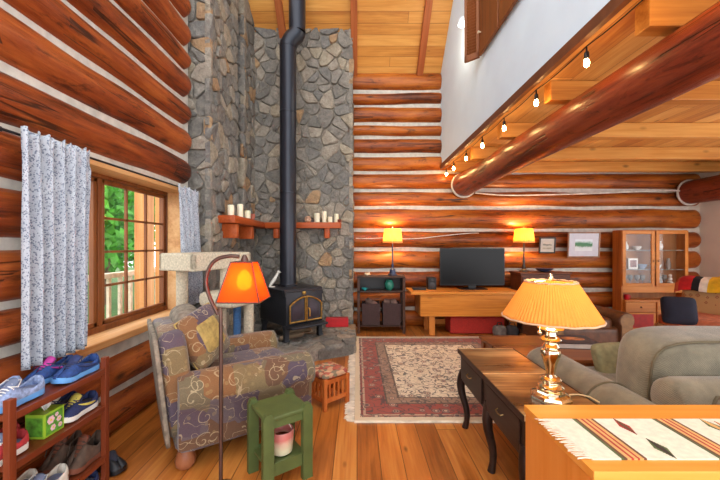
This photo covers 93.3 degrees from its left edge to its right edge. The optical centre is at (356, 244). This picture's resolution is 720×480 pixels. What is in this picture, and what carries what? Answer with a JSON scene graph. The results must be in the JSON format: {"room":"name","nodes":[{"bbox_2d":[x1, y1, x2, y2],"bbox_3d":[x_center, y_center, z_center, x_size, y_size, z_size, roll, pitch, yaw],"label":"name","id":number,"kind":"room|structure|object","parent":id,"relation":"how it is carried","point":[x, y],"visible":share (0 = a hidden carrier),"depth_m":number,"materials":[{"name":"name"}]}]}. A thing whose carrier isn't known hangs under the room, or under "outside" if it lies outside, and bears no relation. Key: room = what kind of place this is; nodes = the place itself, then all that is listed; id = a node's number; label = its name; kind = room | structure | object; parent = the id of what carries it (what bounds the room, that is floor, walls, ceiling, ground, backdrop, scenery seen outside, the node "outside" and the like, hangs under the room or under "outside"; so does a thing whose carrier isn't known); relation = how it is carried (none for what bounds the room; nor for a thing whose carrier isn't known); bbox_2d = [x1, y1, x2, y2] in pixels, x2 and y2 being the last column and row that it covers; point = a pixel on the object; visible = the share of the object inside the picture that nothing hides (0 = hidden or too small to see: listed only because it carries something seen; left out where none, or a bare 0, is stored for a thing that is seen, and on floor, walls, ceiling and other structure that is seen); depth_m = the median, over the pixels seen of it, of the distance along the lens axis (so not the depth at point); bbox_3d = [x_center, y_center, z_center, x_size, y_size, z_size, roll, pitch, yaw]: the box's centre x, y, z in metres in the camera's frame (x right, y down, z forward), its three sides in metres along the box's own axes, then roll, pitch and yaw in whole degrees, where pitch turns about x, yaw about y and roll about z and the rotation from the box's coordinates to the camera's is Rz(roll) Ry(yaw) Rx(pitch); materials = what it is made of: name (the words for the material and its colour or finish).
{"room":"log cabin living room","nodes":[
{"label":"log cabin living room","id":0,"kind":"room"},
{"bbox_2d":[0,0,191,479],"bbox_3d":[-1.845,-1.225,1.310,0.279,5.250,4.620,0,0,0],"label":"wall","id":1,"kind":"structure","parent":0,"point":[109,78],"depth_m":2.27,"materials":[{"name":"wood"}]},
{"bbox_2d":[0,126,196,191],"bbox_3d":[-1.692,-0.545,2.540,0.081,0.060,1.992,0,0,0],"label":"curtain rod","id":2,"kind":"object","parent":1,"relation":"attached to","point":[1,128],"visible":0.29,"depth_m":2.31,"materials":[{"name":"black metal"}]},
{"bbox_2d":[21,126,90,370],"bbox_3d":[-1.642,0.017,1.878,0.077,1.208,0.435,0,0,0],"label":"curtain","id":3,"kind":"object","parent":2,"relation":"hanging from","point":[56,176],"visible":1,"depth_m":1.81,"materials":[{"name":"fabric"}]},
{"bbox_2d":[178,184,202,304],"bbox_3d":[-1.642,0.017,3.366,0.074,1.158,0.518,0,0,0],"label":"curtain","id":4,"kind":"object","parent":2,"relation":"hanging from","point":[188,198],"visible":0.77,"depth_m":3.34,"materials":[{"name":"fabric"}]},
{"bbox_2d":[53,309,171,362],"bbox_3d":[-1.825,0.672,2.665,0.250,0.055,1.590,0,0,0],"label":"windowsill","id":5,"kind":"structure","parent":1,"relation":"attached to","point":[96,342],"depth_m":2.48,"materials":[{"name":"brown wood"}]},
{"bbox_2d":[88,172,167,335],"bbox_3d":[-1.940,0.058,2.665,0.080,1.185,1.590,0,0,0],"label":"window","id":6,"kind":"structure","parent":1,"relation":"in","point":[97,323],"depth_m":2.70,"materials":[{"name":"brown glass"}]},
{"bbox_2d":[90,159,178,192],"bbox_3d":[-1.820,-0.547,2.665,0.180,0.045,1.590,0,0,0],"label":"trim","id":7,"kind":"structure","parent":1,"relation":"attached to","point":[97,167],"depth_m":2.65,"materials":[{"name":"brown wood"}]},
{"bbox_2d":[168,193,180,308],"bbox_3d":[-1.820,0.058,3.430,0.180,1.225,0.040,0,0,0],"label":"trim","id":8,"kind":"structure","parent":1,"relation":"attached to","point":[173,198],"depth_m":3.41,"materials":[{"name":"brown wood"}]},
{"bbox_2d":[188,0,353,335],"bbox_3d":[-0.995,-1.200,4.677,1.910,5.100,2.146,0,0,0],"label":"wall","id":9,"kind":"structure","parent":0,"point":[234,69],"depth_m":5.20,"materials":[{"name":"stone"}]},
{"bbox_2d":[218,215,340,238],"bbox_3d":[-0.910,-0.209,4.525,1.340,0.258,1.390,0,0,0],"label":"mantel shelf","id":10,"kind":"object","parent":9,"relation":"attached to","point":[230,224],"visible":0.94,"depth_m":4.54,"materials":[{"name":"brown wood"}]},
{"bbox_2d":[228,205,233,214],"bbox_3d":[-1.460,-0.405,3.940,0.074,0.133,0.074,0,0,0],"label":"candle","id":11,"kind":"object","parent":10,"relation":"on","point":[230,207],"visible":0.77,"depth_m":3.91,"materials":[{"name":"beige wax"}]},
{"bbox_2d":[237,204,242,216],"bbox_3d":[-1.430,-0.422,4.160,0.074,0.168,0.074,0,0,0],"label":"candle","id":12,"kind":"object","parent":10,"relation":"on","point":[239,206],"visible":0.75,"depth_m":4.13,"materials":[{"name":"beige wax"}]},
{"bbox_2d":[244,210,250,218],"bbox_3d":[-1.400,-0.393,4.340,0.080,0.108,0.080,0,0,0],"label":"candle","id":13,"kind":"object","parent":10,"relation":"on","point":[247,214],"visible":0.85,"depth_m":4.31,"materials":[{"name":"beige wax"}]},
{"bbox_2d":[241,323,356,361],"bbox_3d":[-0.882,1.260,4.335,1.753,0.180,1.831,0,0,0],"label":"hearth","id":14,"kind":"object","parent":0,"point":[335,342],"depth_m":4.24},
{"bbox_2d":[279,332,303,340],"bbox_3d":[-0.834,1.166,4.356,0.068,0.070,0.360,0,0,44],"label":"stick","id":15,"kind":"object","parent":14,"relation":"on","point":[297,334],"visible":0.84,"depth_m":4.36,"materials":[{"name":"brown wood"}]},
{"bbox_2d":[260,282,327,342],"bbox_3d":[-0.858,0.876,4.563,0.600,0.644,0.860,0,0,-42],"label":"wood stove","id":16,"kind":"object","parent":14,"relation":"on","point":[298,307],"visible":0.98,"depth_m":4.33,"materials":[{"name":"black metal"}]},
{"bbox_2d":[268,271,279,286],"bbox_3d":[-1.089,0.447,4.506,0.176,0.214,0.090,0,0,-30],"label":"figurine","id":17,"kind":"object","parent":16,"relation":"on","point":[273,280],"visible":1,"depth_m":4.48,"materials":[{"name":"white ceramic"}]},
{"bbox_2d":[278,0,305,286],"bbox_3d":[-0.893,-1.630,4.660,0.374,4.368,0.270,0,0,0],"label":"pipe","id":18,"kind":"object","parent":16,"relation":"on","point":[294,36],"visible":1,"depth_m":4.56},
{"bbox_2d":[326,317,347,326],"bbox_3d":[-0.295,1.135,5.020,0.330,0.125,0.120,0,0,-4],"label":"box","id":19,"kind":"object","parent":14,"relation":"on","point":[332,321],"visible":0.96,"depth_m":4.96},
{"bbox_2d":[98,326,525,479],"bbox_3d":[2.000,1.390,2.450,7.800,0.080,6.900,0,0,0],"label":"floor","id":20,"kind":"structure","parent":0,"point":[343,449],"depth_m":2.21,"materials":[{"name":"brown wood"}]},
{"bbox_2d":[0,356,108,479],"bbox_3d":[-1.560,0.993,1.665,0.288,0.715,0.562,0,0,0],"label":"shoe rack","id":21,"kind":"object","parent":20,"relation":"on","point":[11,413],"visible":0.59,"depth_m":1.63,"materials":[{"name":"brown wood"}]},
{"bbox_2d":[0,376,22,389],"bbox_3d":[-1.602,0.639,1.477,0.104,0.114,0.244,0,0,0],"label":"shoe","id":22,"kind":"object","parent":21,"relation":"on","point":[18,377],"visible":0.13,"depth_m":1.58,"materials":[{"name":"grey"}]},
{"bbox_2d":[0,428,28,466],"bbox_3d":[-1.507,0.849,1.432,0.104,0.114,0.195,0,0,0],"label":"shoe","id":23,"kind":"object","parent":21,"relation":"on","point":[22,433],"visible":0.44,"depth_m":1.49,"materials":[{"name":"red fabric"}]},
{"bbox_2d":[0,375,44,413],"bbox_3d":[-1.507,0.639,1.487,0.104,0.114,0.244,0,0,0],"label":"shoe","id":24,"kind":"object","parent":21,"relation":"on","point":[34,387],"visible":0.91,"depth_m":1.49,"materials":[{"name":"grey"}]},
{"bbox_2d":[17,468,37,479],"bbox_3d":[-1.612,1.134,1.562,0.104,0.114,0.254,0,0,0],"label":"shoe","id":25,"kind":"object","parent":21,"relation":"on","point":[29,473],"visible":0.62,"depth_m":1.68,"materials":[{"name":"fabric"}]},
{"bbox_2d":[25,402,63,439],"bbox_3d":[-1.514,0.828,1.652,0.093,0.173,0.111,0,0,0],"label":"tissue box","id":26,"kind":"object","parent":21,"relation":"on","point":[48,419],"visible":0.95,"depth_m":1.61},
{"bbox_2d":[47,412,61,430],"bbox_3d":[-1.469,0.856,1.653,0.002,0.079,0.083,0,0,0],"label":"print","id":27,"kind":"object","parent":26,"relation":"attached to","point":[54,419],"depth_m":1.65},
{"bbox_2d":[22,355,72,383],"bbox_3d":[-1.607,0.639,1.777,0.104,0.114,0.254,0,0,0],"label":"shoe","id":28,"kind":"object","parent":21,"relation":"on","point":[48,369],"visible":0.62,"depth_m":1.74,"materials":[{"name":"blue"}]},
{"bbox_2d":[29,463,68,479],"bbox_3d":[-1.497,1.134,1.602,0.104,0.114,0.254,0,0,0],"label":"shoe","id":29,"kind":"object","parent":21,"relation":"on","point":[60,471],"visible":1,"depth_m":1.70,"materials":[{"name":"fabric"}]},
{"bbox_2d":[2,370,98,413],"bbox_3d":[-1.560,0.711,1.665,0.250,0.012,0.500,0,0,0],"label":"shelf","id":30,"kind":"object","parent":21,"relation":"attached to","point":[52,391],"depth_m":1.64,"materials":[{"name":"brown wood"}]},
{"bbox_2d":[17,408,98,459],"bbox_3d":[-1.560,0.921,1.665,0.250,0.012,0.500,0,0,0],"label":"shelf","id":31,"kind":"object","parent":21,"relation":"attached to","point":[36,447],"depth_m":1.62,"materials":[{"name":"brown wood"}]},
{"bbox_2d":[38,430,81,473],"bbox_3d":[-1.607,1.112,1.847,0.104,0.158,0.225,0,0,0],"label":"shoe","id":32,"kind":"object","parent":21,"relation":"on","point":[57,455],"visible":0.69,"depth_m":1.81,"materials":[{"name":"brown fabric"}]},
{"bbox_2d":[51,391,76,405],"bbox_3d":[-1.607,0.849,1.807,0.104,0.114,0.230,0,0,0],"label":"shoe","id":33,"kind":"object","parent":21,"relation":"on","point":[61,399],"visible":0.12,"depth_m":1.88,"materials":[{"name":"blue"}]},
{"bbox_2d":[50,353,99,383],"bbox_3d":[-1.492,0.639,1.802,0.104,0.114,0.254,0,0,0],"label":"shoe","id":34,"kind":"object","parent":21,"relation":"on","point":[72,371],"visible":1,"depth_m":1.77,"materials":[{"name":"blue"}]},
{"bbox_2d":[61,390,97,422],"bbox_3d":[-1.502,0.849,1.817,0.104,0.114,0.230,0,0,0],"label":"shoe","id":35,"kind":"object","parent":21,"relation":"on","point":[78,404],"visible":0.89,"depth_m":1.80,"materials":[{"name":"blue"}]},
{"bbox_2d":[66,430,100,474],"bbox_3d":[-1.492,1.112,1.852,0.104,0.158,0.225,0,0,0],"label":"shoe","id":36,"kind":"object","parent":21,"relation":"on","point":[86,451],"visible":0.88,"depth_m":1.83,"materials":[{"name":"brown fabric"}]},
{"bbox_2d":[69,458,99,479],"bbox_3d":[-1.560,1.206,1.665,0.250,0.012,0.500,0,0,0],"label":"shelf","id":37,"kind":"object","parent":21,"relation":"attached to","point":[95,464],"depth_m":1.80,"materials":[{"name":"brown wood"}]},
{"bbox_2d":[85,470,98,479],"bbox_3d":[-1.492,1.292,1.802,0.104,0.114,0.244,0,0,0],"label":"shoe","id":38,"kind":"object","parent":20,"relation":"on","point":[94,476],"visible":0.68,"depth_m":1.91,"materials":[{"name":"blue"}]},
{"bbox_2d":[96,450,126,476],"bbox_3d":[-1.477,1.292,2.041,0.205,0.114,0.099,0,0,20],"label":"shoe","id":39,"kind":"object","parent":20,"relation":"on","point":[117,465],"visible":0.62,"depth_m":2.01,"materials":[{"name":"leather"}]},
{"bbox_2d":[159,252,253,334],"bbox_3d":[-1.368,0.710,3.185,0.795,1.280,0.730,0,0,22],"label":"cat tree","id":40,"kind":"object","parent":20,"relation":"on","point":[182,263],"visible":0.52,"depth_m":3.02,"materials":[{"name":"fabric"}]},
{"bbox_2d":[159,252,250,271],"bbox_3d":[-1.391,0.145,3.189,0.400,0.150,0.720,0,0,22],"label":"platform","id":41,"kind":"object","parent":40,"relation":"on","point":[188,261],"depth_m":2.89,"materials":[{"name":"beige carpet"}]},
{"bbox_2d":[147,303,315,470],"bbox_3d":[-0.958,0.890,2.501,0.974,0.919,0.962,0,0,-34],"label":"armchair","id":42,"kind":"object","parent":20,"relation":"on","point":[187,397],"visible":0.85,"depth_m":2.08,"materials":[{"name":"fabric"}]},
{"bbox_2d":[169,303,211,370],"bbox_3d":[-1.197,0.660,2.449,0.210,0.460,0.560,-17,9,-33],"label":"cushion","id":43,"kind":"object","parent":42,"relation":"on","point":[178,312],"depth_m":2.31,"materials":[{"name":"fabric"}]},
{"bbox_2d":[173,302,229,369],"bbox_3d":[-1.035,0.615,2.300,0.205,0.409,0.422,0,0,10],"label":"throw pillow","id":44,"kind":"object","parent":42,"relation":"on","point":[200,328],"visible":0.76,"depth_m":2.20,"materials":[{"name":"fabric"}]},
{"bbox_2d":[211,347,283,366],"bbox_3d":[-0.877,0.945,2.556,0.720,0.170,0.520,0,0,-34],"label":"seat cushion","id":45,"kind":"object","parent":42,"relation":"on","point":[238,354],"depth_m":2.70,"materials":[{"name":"fabric"}]},
{"bbox_2d":[204,254,270,479],"bbox_3d":[-0.668,0.700,1.860,0.336,1.301,0.230,0,0,0],"label":"floor lamp","id":46,"kind":"object","parent":20,"relation":"on","point":[244,282],"visible":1,"depth_m":1.80,"materials":[{"name":"brown metal"}]},
{"bbox_2d":[247,387,312,479],"bbox_3d":[-0.457,1.133,2.005,0.296,0.433,0.270,0,0,-36],"label":"stool","id":47,"kind":"object","parent":20,"relation":"on","point":[277,411],"visible":0.94,"depth_m":1.96,"materials":[{"name":"paint"}]},
{"bbox_2d":[254,439,300,461],"bbox_3d":[-0.457,1.220,2.005,0.240,0.020,0.200,0,0,-36],"label":"shelf","id":48,"kind":"object","parent":47,"relation":"attached to","point":[295,455],"depth_m":1.95,"materials":[{"name":"green paint"}]},
{"bbox_2d":[274,424,293,455],"bbox_3d":[-0.440,1.117,1.990,0.140,0.185,0.140,0,0,0],"label":"ceramic pot","id":49,"kind":"object","parent":47,"relation":"on","point":[283,435],"visible":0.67,"depth_m":1.94,"materials":[{"name":"pink ceramic"}]},
{"bbox_2d":[312,362,349,411],"bbox_3d":[-0.255,1.203,2.930,0.268,0.294,0.276,0,0,-42],"label":"footstool","id":50,"kind":"object","parent":20,"relation":"on","point":[335,374],"visible":0.84,"depth_m":2.85,"materials":[{"name":"brown wood"}]},
{"bbox_2d":[357,275,404,333],"bbox_3d":[0.370,0.915,5.335,0.730,0.870,0.330,0,0,0],"label":"stand","id":51,"kind":"object","parent":20,"relation":"on","point":[373,283],"visible":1,"depth_m":5.20,"materials":[{"name":"brown wood"}]},
{"bbox_2d":[362,298,379,324],"bbox_3d":[0.215,1.030,5.335,0.280,0.396,0.260,0,0,0],"label":"fabric bin","id":52,"kind":"object","parent":51,"relation":"on","point":[370,308],"visible":1,"depth_m":5.21,"materials":[{"name":"fabric"}]},
{"bbox_2d":[384,279,393,289],"bbox_3d":[0.500,0.619,5.280,0.146,0.162,0.146,0,0,0],"label":"vase","id":53,"kind":"object","parent":51,"relation":"on","point":[389,284],"visible":1,"depth_m":5.23,"materials":[{"name":"ceramic"}]},
{"bbox_2d":[382,299,400,324],"bbox_3d":[0.535,1.037,5.335,0.280,0.383,0.260,0,0,0],"label":"fabric bin","id":54,"kind":"object","parent":51,"relation":"on","point":[391,309],"visible":1,"depth_m":5.21,"materials":[{"name":"fabric"}]},
{"bbox_2d":[383,226,402,275],"bbox_3d":[0.565,0.090,5.400,0.318,0.775,0.318,0,0,0],"label":"table lamp","id":55,"kind":"object","parent":51,"relation":"on","point":[392,235],"visible":1,"depth_m":5.29,"materials":[{"name":"gold metal"}]},
{"bbox_2d":[344,337,494,422],"bbox_3d":[0.950,1.344,3.775,2.110,0.010,2.410,0,0,0],"label":"rug","id":56,"kind":"object","parent":20,"relation":"on","point":[393,379],"visible":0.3,"depth_m":3.33,"materials":[{"name":"fabric"}]},
{"bbox_2d":[479,335,593,366],"bbox_3d":[1.740,1.133,3.120,0.980,0.410,0.760,0,0,0],"label":"coffee table","id":57,"kind":"object","parent":56,"relation":"on","point":[523,344],"visible":0.19,"depth_m":3.17,"materials":[{"name":"brown wood"}]},
{"bbox_2d":[543,334,598,349],"bbox_3d":[2.000,0.902,3.170,0.376,0.051,0.296,0,0,6],"label":"book","id":58,"kind":"object","parent":57,"relation":"on","point":[568,341],"visible":0.73,"depth_m":3.06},
{"bbox_2d":[561,337,584,339],"bbox_3d":[2.022,0.877,3.188,0.200,0.001,0.120,0,0,6],"label":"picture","id":59,"kind":"object","parent":58,"relation":"on","point":[563,338],"depth_m":3.19},
{"bbox_2d":[406,288,516,334],"bbox_3d":[1.627,1.022,5.290,1.655,0.655,0.540,0,0,0],"label":"table","id":60,"kind":"object","parent":20,"relation":"on","point":[429,304],"visible":0.76,"depth_m":5.04,"materials":[{"name":"brown wood"}]},
{"bbox_2d":[426,277,435,289],"bbox_3d":[1.170,0.600,5.357,0.130,0.190,0.146,0,0,0],"label":"speaker","id":61,"kind":"object","parent":60,"relation":"on","point":[430,281],"visible":1,"depth_m":5.29},
{"bbox_2d":[439,248,504,289],"bbox_3d":[1.820,0.372,5.375,1.020,0.645,0.210,0,0,0],"label":"television","id":62,"kind":"object","parent":60,"relation":"on","point":[470,267],"visible":1,"depth_m":5.36,"materials":[{"name":"black plastic"}]},
{"bbox_2d":[445,316,503,332],"bbox_3d":[1.820,1.202,5.290,0.830,0.273,0.330,0,0,0],"label":"chest","id":63,"kind":"object","parent":20,"relation":"on","point":[453,324],"visible":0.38,"depth_m":5.13,"materials":[{"name":"fabric"}]},
{"bbox_2d":[492,322,506,334],"bbox_3d":[2.095,1.242,5.000,0.165,0.217,0.180,0,0,-17],"label":"bag","id":64,"kind":"object","parent":20,"relation":"on","point":[497,329],"visible":0.81,"depth_m":4.94,"materials":[{"name":"fabric"}]},
{"bbox_2d":[506,322,518,334],"bbox_3d":[2.270,1.242,4.980,0.165,0.217,0.180,0,0,0],"label":"bag","id":65,"kind":"object","parent":20,"relation":"on","point":[511,329],"visible":0.64,"depth_m":4.91,"materials":[{"name":"fabric"}]},
{"bbox_2d":[457,348,597,479],"bbox_3d":[0.966,1.067,2.053,0.445,0.578,1.036,0,0,0],"label":"console table","id":66,"kind":"object","parent":20,"relation":"on","point":[501,380],"visible":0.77,"depth_m":2.00,"materials":[{"name":"brown wood"}]},
{"bbox_2d":[501,273,606,404],"bbox_3d":[0.985,0.460,1.730,0.463,0.634,0.463,0,0,7],"label":"table lamp","id":67,"kind":"object","parent":66,"relation":"on","point":[551,305],"visible":1,"depth_m":1.64,"materials":[{"name":"gold metal"}]},
{"bbox_2d":[509,271,571,332],"bbox_3d":[2.875,0.886,5.344,0.790,0.928,0.412,0,0,0],"label":"sideboard","id":68,"kind":"object","parent":20,"relation":"on","point":[517,277],"visible":0.3,"depth_m":5.18,"materials":[{"name":"brown wood"}]},
{"bbox_2d":[513,226,534,271],"bbox_3d":[2.660,0.060,5.420,0.318,0.720,0.318,0,0,0],"label":"table lamp","id":69,"kind":"object","parent":68,"relation":"on","point":[523,235],"visible":1,"depth_m":5.32,"materials":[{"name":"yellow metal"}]},
{"bbox_2d":[535,268,552,271],"bbox_3d":[2.930,0.394,5.320,0.270,0.055,0.270,0,0,0],"label":"bowl","id":70,"kind":"object","parent":68,"relation":"on","point":[538,269],"visible":0.98,"depth_m":5.26,"materials":[{"name":"blue ceramic"}]},
{"bbox_2d":[522,304,634,342],"bbox_3d":[2.860,1.072,4.559,1.038,0.555,0.872,0,0,0],"label":"chair","id":71,"kind":"object","parent":20,"relation":"on","point":[619,323],"visible":0.18,"depth_m":4.16,"materials":[{"name":"brown leather"}]},
{"bbox_2d":[598,315,611,328],"bbox_3d":[2.860,0.980,4.490,0.660,0.160,0.640,0,0,0],"label":"seat cushion","id":72,"kind":"object","parent":71,"relation":"on","point":[608,318],"depth_m":4.19,"materials":[{"name":"brown leather"}]},
{"bbox_2d":[524,405,719,479],"bbox_3d":[1.288,0.950,0.987,1.425,0.800,0.371,0,0,0],"label":"table","id":73,"kind":"object","parent":20,"relation":"on","point":[547,458],"visible":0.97,"depth_m":1.03,"materials":[{"name":"orange wood"}]},
{"bbox_2d":[538,418,719,459],"bbox_3d":[1.204,0.547,0.969,1.292,0.006,0.202,0,0,0],"label":"table runner","id":74,"kind":"object","parent":73,"relation":"on","point":[596,439],"visible":1,"depth_m":0.96,"materials":[{"name":"fabric"}]},
{"bbox_2d":[526,326,719,404],"bbox_3d":[2.150,0.862,1.931,1.923,0.857,1.037,0,0,0],"label":"sofa","id":75,"kind":"object","parent":20,"relation":"on","point":[657,365],"visible":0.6,"depth_m":1.66,"materials":[{"name":"fabric"}]},
{"bbox_2d":[586,366,615,381],"bbox_3d":[1.805,0.930,2.090,0.680,0.170,0.660,0,0,0],"label":"seat cushion","id":76,"kind":"object","parent":75,"relation":"on","point":[612,376],"depth_m":2.22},
{"bbox_2d":[590,342,619,372],"bbox_3d":[1.740,0.790,2.320,0.260,0.237,0.149,0,0,-12],"label":"sofa pillow","id":77,"kind":"object","parent":75,"relation":"on","point":[604,355],"visible":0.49,"depth_m":2.28,"materials":[{"name":"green fabric"}]},
{"bbox_2d":[616,326,719,401],"bbox_3d":[1.780,0.650,1.760,0.740,0.433,0.334,0,0,0],"label":"cushion","id":78,"kind":"object","parent":75,"relation":"on","point":[646,355],"depth_m":1.66,"materials":[{"name":"fabric"}]},
{"bbox_2d":[612,230,687,328],"bbox_3d":[4.680,0.547,5.410,1.040,1.565,0.260,0,0,0],"label":"display cabinet","id":79,"kind":"object","parent":20,"relation":"on","point":[643,305],"visible":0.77,"depth_m":5.41,"materials":[{"name":"brown wood"}]},
{"bbox_2d":[628,258,637,268],"bbox_3d":[4.415,0.297,5.439,0.150,0.170,0.018,0,0,0],"label":"photo frame","id":80,"kind":"object","parent":79,"relation":"on","point":[632,262],"visible":1,"depth_m":5.43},
{"bbox_2d":[623,298,659,301],"bbox_3d":[4.680,0.875,5.404,0.988,0.030,0.209,0,0,0],"label":"countertop","id":81,"kind":"structure","parent":79,"relation":"on","point":[631,299],"depth_m":5.30,"materials":[{"name":"brown wood"}]},
{"bbox_2d":[626,250,683,250],"bbox_3d":[4.680,0.084,5.439,0.988,0.012,0.138,0,0,0],"label":"glass shelf","id":82,"kind":"object","parent":79,"relation":"attached to","point":[626,250],"depth_m":5.37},
{"bbox_2d":[626,269,683,269],"bbox_3d":[4.680,0.389,5.439,0.988,0.012,0.138,0,0,0],"label":"glass shelf","id":83,"kind":"object","parent":79,"relation":"attached to","point":[626,269],"depth_m":5.37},
{"bbox_2d":[654,290,719,325],"bbox_3d":[4.391,0.914,4.164,0.907,0.872,0.920,0,0,-24],"label":"chair","id":84,"kind":"object","parent":20,"relation":"on","point":[708,304],"visible":0.26,"depth_m":4.33,"materials":[{"name":"beige fabric"}]},
{"bbox_2d":[660,296,697,324],"bbox_3d":[3.880,0.790,4.100,0.330,0.327,0.178,0,0,25],"label":"pillow","id":85,"kind":"object","parent":84,"relation":"on","point":[674,310],"visible":1,"depth_m":4.05,"materials":[{"name":"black fabric"}]},
{"bbox_2d":[658,312,719,325],"bbox_3d":[4.287,0.950,4.117,0.660,0.160,0.860,0,0,-24],"label":"seat cushion","id":86,"kind":"object","parent":84,"relation":"on","point":[704,318],"depth_m":4.08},
{"bbox_2d":[674,275,719,292],"bbox_3d":[4.696,0.686,4.300,0.369,0.575,0.946,0,0,-24],"label":"striped blanket","id":87,"kind":"object","parent":84,"relation":"on","point":[689,282],"visible":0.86,"depth_m":4.45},
{"bbox_2d":[248,0,452,75],"bbox_3d":[-0.475,-4.375,4.112,3.850,3.511,3.758,0,0,0],"label":"ceiling","id":88,"kind":"structure","parent":0,"point":[389,36],"depth_m":5.17,"materials":[{"name":"brown wood"}]},
{"bbox_2d":[441,0,609,161],"bbox_3d":[1.450,-3.703,2.375,0.100,4.766,6.750,0,0,0],"label":"wall","id":89,"kind":"structure","parent":0,"point":[533,31],"depth_m":3.34,"materials":[{"name":"white paint"}]},
{"bbox_2d":[458,16,463,27],"bbox_3d":[1.338,-2.775,4.250,0.160,0.130,0.100,0,0,-20],"label":"wall spotlight","id":90,"kind":"object","parent":89,"relation":"attached to","point":[461,19],"visible":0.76,"depth_m":4.21,"materials":[{"name":"white paint"}]},
{"bbox_2d":[464,0,517,62],"bbox_3d":[1.322,-3.075,3.317,0.175,1.950,1.234,0,0,0],"label":"window","id":91,"kind":"structure","parent":89,"relation":"in","point":[483,19],"depth_m":3.70,"materials":[{"name":"brown wood"}]},
{"bbox_2d":[464,0,479,62],"bbox_3d":[1.307,-3.075,3.867,0.170,1.950,0.032,0,0,42],"label":"shutter","id":92,"kind":"object","parent":91,"relation":"attached to","point":[471,7],"depth_m":3.86,"materials":[{"name":"brown wood"}]},
{"bbox_2d":[440,0,631,168],"bbox_3d":[1.405,-1.302,2.350,0.040,0.075,6.700,0,0,0],"label":"trim","id":93,"kind":"structure","parent":89,"relation":"attached to","point":[612,7],"depth_m":2.41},
{"bbox_2d":[445,0,642,175],"bbox_3d":[1.445,-1.187,2.915,0.033,0.134,5.202,0,0,0],"label":"string lights","id":94,"kind":"object","parent":89,"relation":"attached to","point":[586,54],"visible":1,"depth_m":2.61,"materials":[{"name":"black plastic"}]},
{"bbox_2d":[584,46,588,59],"bbox_3d":[1.445,-1.210,2.140,0.030,0.080,0.030,0,0,0],"label":"socket","id":95,"kind":"object","parent":94,"relation":"attached to","point":[586,55],"depth_m":2.13,"materials":[{"name":"black plastic"}]},
{"bbox_2d":[353,73,700,325],"bbox_3d":[2.850,-0.875,5.745,6.100,4.550,0.280,0,0,0],"label":"wall","id":96,"kind":"structure","parent":0,"point":[399,182],"depth_m":5.64,"materials":[{"name":"wood"}]},
{"bbox_2d":[356,233,478,238],"bbox_3d":[0.990,-0.147,5.582,2.021,0.109,0.019,0,0,0],"label":"power cord","id":97,"kind":"object","parent":96,"relation":"attached to","point":[461,233],"visible":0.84,"depth_m":5.58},
{"bbox_2d":[538,237,555,252],"bbox_3d":[3.080,0.005,5.505,0.265,0.260,0.050,0,0,0],"label":"framed picture","id":98,"kind":"object","parent":96,"relation":"attached to","point":[546,244],"visible":1,"depth_m":5.50},
{"bbox_2d":[543,242,551,248],"bbox_3d":[3.080,0.008,5.503,0.143,0.120,0.002,0,6,0],"label":"print","id":99,"kind":"object","parent":98,"relation":"attached to","point":[546,245],"depth_m":5.50},
{"bbox_2d":[567,232,600,256],"bbox_3d":[3.670,-0.003,5.505,0.520,0.410,0.052,0,0,0],"label":"framed picture","id":100,"kind":"object","parent":96,"relation":"attached to","point":[579,244],"visible":1,"depth_m":5.50},
{"bbox_2d":[575,239,592,250],"bbox_3d":[3.670,0.001,5.503,0.281,0.189,0.002,0,4,0],"label":"print","id":101,"kind":"object","parent":100,"relation":"attached to","point":[580,244],"depth_m":5.50},
{"bbox_2d":[448,0,719,205],"bbox_3d":[3.587,-1.006,2.375,4.325,0.727,6.750,0,0,0],"label":"ceiling","id":102,"kind":"structure","parent":0,"point":[647,98],"depth_m":2.73,"materials":[{"name":"brown wood"}]},
{"bbox_2d":[475,190,679,195],"bbox_3d":[3.605,-0.852,5.548,3.352,0.101,0.029,0,0,0],"label":"cord","id":103,"kind":"object","parent":102,"relation":"hanging from","point":[643,190],"visible":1,"depth_m":5.54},
{"bbox_2d":[699,172,719,276],"bbox_3d":[5.820,-0.725,5.000,0.160,4.250,1.400,0,0,0],"label":"wall","id":104,"kind":"structure","parent":0,"point":[709,226],"depth_m":5.54,"materials":[{"name":"beige paint"}]},
{"label":"outside","id":105,"kind":"structure","parent":0,"visible":0},
{"bbox_2d":[88,267,154,322],"bbox_3d":[-16.850,2.100,12.000,26.300,0.300,36.000,0,0,0],"label":"ground","id":106,"kind":"structure","parent":105,"point":[114,289],"depth_m":12.87,"materials":[{"name":"green plant"}]},
{"bbox_2d":[88,185,133,274],"bbox_3d":[-6.394,-0.412,7.594,3.080,4.937,3.183,0,0,0],"label":"tree","id":107,"kind":"object","parent":106,"relation":"on","point":[114,197],"visible":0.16,"depth_m":7.55,"materials":[{"name":"green plant"}]},
{"bbox_2d":[88,197,154,304],"bbox_3d":[-8.307,-0.884,11.198,4.011,5.879,3.988,0,0,0],"label":"tree","id":108,"kind":"object","parent":106,"relation":"on","point":[109,269],"visible":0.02,"depth_m":11.18,"materials":[{"name":"green plant"}]},
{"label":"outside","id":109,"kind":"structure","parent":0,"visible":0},
{"bbox_3d":[-2.900,1.475,4.250,1.600,0.150,7.500,0,0,0],"label":"porch deck","id":110,"kind":"object","parent":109,"visible":0},
{"bbox_2d":[88,268,154,317],"bbox_3d":[-3.520,0.865,5.100,0.120,0.930,5.400,0,0,0],"label":"porch railing","id":111,"kind":"object","parent":110,"relation":"on","point":[120,275],"visible":0.09,"depth_m":5.03,"materials":[{"name":"paint"}]},
{"bbox_2d":[134,192,153,309],"bbox_3d":[-3.200,-0.120,5.120,0.190,3.060,0.190,0,0,0],"label":"porch post","id":112,"kind":"object","parent":110,"relation":"on","point":[138,197],"visible":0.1,"depth_m":5.03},
{"bbox_2d":[155,197,158,303],"bbox_3d":[-3.200,-0.120,5.760,0.280,3.060,0.280,0,0,0],"label":"porch post","id":113,"kind":"object","parent":110,"relation":"on","point":[156,198],"visible":0.02,"depth_m":5.62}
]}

